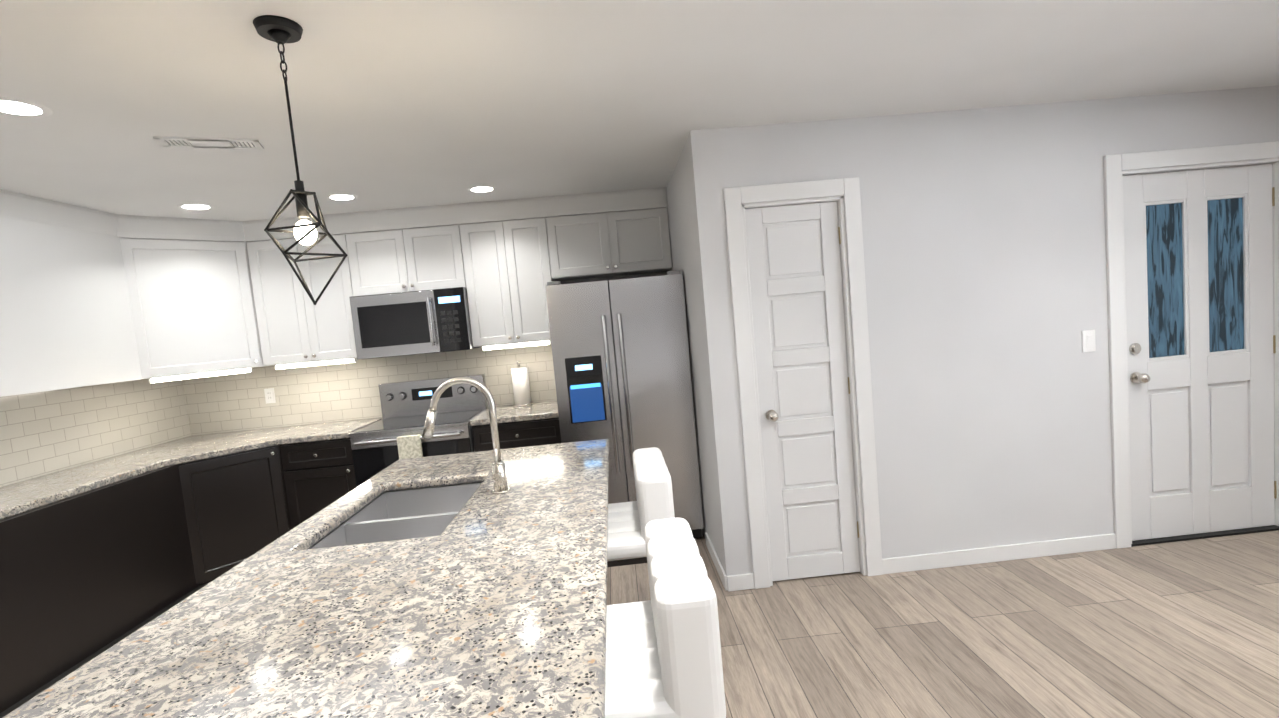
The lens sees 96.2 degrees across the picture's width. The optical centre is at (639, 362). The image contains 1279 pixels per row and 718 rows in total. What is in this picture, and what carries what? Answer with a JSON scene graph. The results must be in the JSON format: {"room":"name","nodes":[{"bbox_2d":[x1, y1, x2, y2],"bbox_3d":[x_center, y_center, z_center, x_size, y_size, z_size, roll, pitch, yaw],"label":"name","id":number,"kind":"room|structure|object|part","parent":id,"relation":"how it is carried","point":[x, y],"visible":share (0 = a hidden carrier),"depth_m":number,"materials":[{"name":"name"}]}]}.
{"room":"kitchen","nodes":[
{"label":"kitchen","id":0,"kind":"room"},
{"bbox_2d":[0,379,191,486],"bbox_3d":[-3.449,0.444,2.821,0.007,0.530,3.300,-5,4,-2],"label":"wall","id":1,"kind":"structure","parent":0,"point":[50,431],"depth_m":3.59,"materials":[{"name":"white tile"}]},
{"bbox_2d":[184,272,666,434],"bbox_3d":[-1.627,0.089,4.598,4.090,2.440,0.128,-5,4,-2],"label":"wall","id":2,"kind":"structure","parent":0,"point":[343,391],"depth_m":4.51,"materials":[{"name":"white tile"}]},
{"bbox_2d":[264,388,275,403],"bbox_3d":[-2.887,0.263,4.479,0.072,0.116,0.008,-5,4,-2],"label":"outlet","id":3,"kind":"object","parent":2,"relation":"attached to","point":[269,395],"visible":1,"depth_m":4.48,"materials":[{"name":"white plastic"}]},
{"bbox_2d":[244,213,351,366],"bbox_3d":[-2.433,-0.523,4.288,0.695,1.029,0.320,-5,4,-2],"label":"upper cabinet","id":4,"kind":"object","parent":2,"relation":"attached to","point":[295,331],"depth_m":4.14,"materials":[{"name":"grey wood"}]},
{"bbox_2d":[344,287,439,361],"bbox_3d":[-1.761,-0.283,4.300,0.591,0.449,0.392,-5,4,-2],"label":"microwave","id":5,"kind":"object","parent":2,"relation":"attached to","point":[382,324],"depth_m":4.11,"materials":[{"name":"grey metal"}]},
{"bbox_2d":[344,204,467,294],"bbox_3d":[-1.704,-0.812,4.304,0.810,0.589,0.320,-5,4,-2],"label":"upper cabinet","id":6,"kind":"object","parent":2,"relation":"attached to","point":[402,249],"depth_m":4.15,"materials":[{"name":"grey wood"}]},
{"bbox_2d":[436,283,483,351],"bbox_3d":[-1.362,-0.320,4.317,0.211,0.449,0.392,-5,4,-2],"label":"control panel","id":7,"kind":"object","parent":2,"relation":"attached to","point":[451,302],"depth_m":4.13,"materials":[{"name":"black plastic"}]},
{"bbox_2d":[460,197,555,348],"bbox_3d":[-0.971,-0.660,4.351,0.625,1.029,0.320,-5,4,-2],"label":"upper cabinet","id":8,"kind":"object","parent":2,"relation":"attached to","point":[508,256],"depth_m":4.20,"materials":[{"name":"grey wood"}]},
{"bbox_2d":[544,187,671,280],"bbox_3d":[-0.234,-0.954,4.366,0.896,0.579,0.320,-5,4,-2],"label":"upper cabinet","id":9,"kind":"object","parent":2,"relation":"attached to","point":[613,233],"depth_m":4.21,"materials":[{"name":"grey wood"}]},
{"bbox_2d":[0,0,1278,220],"bbox_3d":[0.205,-1.077,0.921,7.640,0.100,7.470,-5,4,-2],"label":"ceiling","id":10,"kind":"structure","parent":0,"point":[396,104],"depth_m":2.25,"materials":[{"name":"paint"}]},
{"bbox_2d":[0,97,52,116],"bbox_3d":[-2.186,-0.889,2.006,0.190,0.006,0.190,-5,4,-2],"label":"recessed light","id":11,"kind":"object","parent":10,"relation":"in","point":[16,107],"visible":0.98,"depth_m":2.02,"materials":[{"name":"white"}]},
{"bbox_2d":[177,203,214,209],"bbox_3d":[-2.730,-0.955,3.530,0.190,0.006,0.190,-5,4,-2],"label":"recessed light","id":12,"kind":"object","parent":10,"relation":"in","point":[192,206],"visible":0.96,"depth_m":3.52,"materials":[{"name":"white"}]},
{"bbox_2d":[153,136,263,148],"bbox_3d":[-1.866,-0.955,2.499,0.370,0.008,0.115,-7,5,-22],"label":"ceiling vent","id":13,"kind":"object","parent":10,"relation":"in","point":[189,142],"visible":0.96,"depth_m":2.49,"materials":[{"name":"white metal"}]},
{"bbox_2d":[253,15,347,304],"bbox_3d":[-1.006,-0.569,1.685,0.198,0.804,0.205,-5,4,-2],"label":"pendant light","id":14,"kind":"object","parent":10,"relation":"hanging from","point":[279,30],"visible":1,"depth_m":1.67,"materials":[{"name":"black metal"}]},
{"bbox_3d":[-0.990,-0.384,1.699,0.060,0.075,0.058,-5,4,-2],"label":"bulb","id":15,"kind":"part","parent":14,"relation":"part of","materials":[{"name":"white glass"}]},
{"bbox_2d":[325,194,357,200],"bbox_3d":[-1.877,-1.038,3.617,0.190,0.006,0.190,-5,4,-2],"label":"recessed light","id":16,"kind":"object","parent":10,"relation":"in","point":[342,197],"visible":0.96,"depth_m":3.61,"materials":[{"name":"white"}]},
{"bbox_2d":[467,185,496,192],"bbox_3d":[-1.025,-1.124,3.733,0.190,0.006,0.190,-5,4,-2],"label":"recessed light","id":17,"kind":"object","parent":10,"relation":"in","point":[481,189],"visible":1,"depth_m":3.72,"materials":[{"name":"white"}]},
{"bbox_2d":[667,140,721,564],"bbox_3d":[0.387,-0.039,3.885,0.120,2.440,1.490,-5,4,-2],"label":"wall","id":18,"kind":"structure","parent":0,"point":[681,228],"depth_m":3.47,"materials":[{"name":"grey paint"}]},
{"bbox_2d":[705,533,732,590],"bbox_3d":[0.455,1.176,3.421,0.016,0.085,0.653,-5,4,-2],"label":"baseboard","id":19,"kind":"structure","parent":18,"relation":"attached to","point":[726,580],"depth_m":3.26,"materials":[{"name":"white wood"}]},
{"bbox_2d":[723,177,882,588],"bbox_3d":[0.879,0.131,3.092,0.710,2.135,0.160,-5,4,-2],"label":"door frame","id":20,"kind":"structure","parent":0,"point":[736,199],"depth_m":3.03,"materials":[{"name":"white wood"}]},
{"bbox_3d":[0.906,0.149,3.050,0.477,1.690,0.079,-5,4,-2],"label":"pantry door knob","id":21,"kind":"part","parent":20,"relation":"part of","materials":[{"name":"white wood"}]},
{"bbox_2d":[607,530,1278,717],"bbox_3d":[0.433,1.445,1.112,7.640,0.100,7.470,-5,4,-2],"label":"floor","id":22,"kind":"structure","parent":0,"point":[1185,629],"depth_m":2.48,"materials":[{"name":"brown wood"}]},
{"bbox_2d":[0,468,291,717],"bbox_3d":[-2.871,1.116,2.893,1.020,0.880,3.290,-5,4,-2],"label":"base cabinet","id":23,"kind":"object","parent":22,"relation":"on","point":[98,557],"depth_m":3.04,"materials":[{"name":"black wood"}]},
{"bbox_2d":[0,417,382,595],"bbox_3d":[-2.672,0.637,2.869,1.502,0.040,3.290,-5,4,-2],"label":"countertop","id":24,"kind":"structure","parent":23,"relation":"on","point":[50,521],"depth_m":3.23,"materials":[{"name":"beige stone"}]},
{"bbox_2d":[3,377,608,717],"bbox_3d":[-0.613,0.750,1.859,1.067,1.357,2.120,-5,4,-2],"label":"kitchen island","id":25,"kind":"object","parent":22,"relation":"on","point":[467,585],"visible":1,"depth_m":1.25,"materials":[{"name":"grey stone"}]},
{"bbox_2d":[421,377,510,494],"bbox_3d":[-0.643,0.273,2.080,0.294,0.437,0.094,-5,4,-2],"label":"faucet","id":26,"kind":"object","parent":25,"relation":"on","point":[499,476],"depth_m":2.08,"materials":[{"name":"silver metal"}]},
{"bbox_2d":[284,440,355,528],"bbox_3d":[-2.189,0.952,4.255,0.482,0.880,0.620,-5,4,-2],"label":"base cabinet","id":27,"kind":"object","parent":22,"relation":"on","point":[314,483],"depth_m":3.94,"materials":[{"name":"black wood"}]},
{"bbox_2d":[349,374,487,486],"bbox_3d":[-1.554,0.744,4.216,0.802,1.185,0.725,-5,4,-2],"label":"range","id":28,"kind":"object","parent":22,"relation":"on","point":[394,434],"visible":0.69,"depth_m":3.96,"materials":[{"name":"grey metal"}]},
{"bbox_2d":[396,434,425,486],"bbox_3d":[-1.535,0.677,3.870,0.150,0.366,0.043,-5,4,-2],"label":"towel","id":29,"kind":"object","parent":28,"relation":"hanging from","point":[409,445],"depth_m":3.84,"materials":[{"name":"fabric"}]},
{"bbox_2d":[472,420,560,451],"bbox_3d":[-0.828,0.824,4.313,0.622,0.880,0.620,-5,4,-2],"label":"base cabinet","id":30,"kind":"object","parent":22,"relation":"on","point":[527,433],"depth_m":3.98,"materials":[{"name":"black wood"}]},
{"bbox_2d":[470,400,558,427],"bbox_3d":[-0.869,0.368,4.266,0.622,0.040,0.645,-5,4,-2],"label":"countertop","id":31,"kind":"structure","parent":30,"relation":"on","point":[547,410],"depth_m":4.02,"materials":[{"name":"beige stone"}]},
{"bbox_2d":[511,361,532,406],"bbox_3d":[-0.926,0.162,4.476,0.156,0.346,0.156,-5,4,-2],"label":"paper towel holder","id":32,"kind":"object","parent":31,"relation":"on","point":[521,386],"visible":1,"depth_m":4.43,"materials":[{"name":"white paper"}]},
{"bbox_2d":[545,270,703,538],"bbox_3d":[-0.102,0.315,4.103,0.870,1.792,0.958,-5,4,-2],"label":"refrigerator","id":33,"kind":"object","parent":22,"relation":"on","point":[621,364],"visible":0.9,"depth_m":3.67,"materials":[{"name":"grey metal"}]},
{"bbox_2d":[608,447,674,604],"bbox_3d":[-0.073,0.876,2.366,0.444,0.936,0.500,-5,4,-2],"label":"stool","id":34,"kind":"object","parent":22,"relation":"on","point":[628,522],"visible":0.5,"depth_m":2.13,"materials":[{"name":"white"}]},
{"bbox_2d":[605,518,725,717],"bbox_3d":[-0.028,0.941,1.450,0.444,0.936,0.500,-5,4,-2],"label":"stool","id":35,"kind":"object","parent":22,"relation":"on","point":[663,653],"visible":0.81,"depth_m":1.22,"materials":[{"name":"white"}]},
{"bbox_2d":[687,85,1278,587],"bbox_3d":[2.193,-0.146,3.150,3.670,2.440,0.137,-5,4,-2],"label":"wall","id":36,"kind":"structure","parent":0,"point":[985,255],"depth_m":3.06,"materials":[{"name":"grey paint"}]},
{"bbox_2d":[745,201,859,580],"bbox_3d":[0.883,0.178,3.104,0.500,2.022,0.035,-5,4,-2],"label":"door","id":37,"kind":"structure","parent":36,"relation":"attached to","point":[794,259],"depth_m":3.09,"materials":[{"name":"white wood"}]},
{"bbox_2d":[882,533,1115,573],"bbox_3d":[1.988,1.057,3.167,1.330,0.085,0.013,-5,4,-2],"label":"baseboard","id":38,"kind":"structure","parent":36,"relation":"attached to","point":[975,556],"depth_m":3.16,"materials":[{"name":"white wood"}]},
{"bbox_2d":[1082,330,1095,351],"bbox_3d":[2.434,-0.114,3.105,0.072,0.116,0.011,-5,4,-2],"label":"light switch","id":39,"kind":"object","parent":36,"relation":"attached to","point":[1088,341],"visible":1,"depth_m":3.10,"materials":[{"name":"white plastic"}]},
{"bbox_2d":[1123,163,1274,540],"bbox_3d":[3.100,-0.037,3.203,0.880,2.028,0.045,-5,4,-2],"label":"door","id":40,"kind":"structure","parent":36,"relation":"attached to","point":[1198,244],"depth_m":3.18,"materials":[{"name":"white wood"}]},
{"bbox_2d":[1129,187,1278,546],"bbox_3d":[3.107,0.035,3.192,0.920,1.910,0.168,-5,4,-2],"label":"hardware piece","id":41,"kind":"object","parent":40,"relation":"attached to","point":[1136,377],"visible":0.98,"depth_m":3.22,"materials":[{"name":"silver metal"}]},
{"bbox_3d":[-2.652,0.444,1.134,1.450,2.440,0.120,-5,4,-2],"label":"wall","id":42,"kind":"structure","parent":0,"visible":0},
{"bbox_2d":[0,189,263,396],"bbox_3d":[-3.109,-0.348,2.777,0.810,1.029,3.290,-5,4,-2],"label":"upper cabinet","id":43,"kind":"object","parent":42,"relation":"attached to","point":[89,297],"depth_m":3.52,"materials":[{"name":"grey wood"}]},
{"bbox_3d":[-1.488,-0.937,2.661,3.538,0.134,3.003,-5,4,-2],"label":"wall cab crown","id":44,"kind":"part","parent":43,"relation":"part of","materials":[{"name":"grey wood"}]}
]}

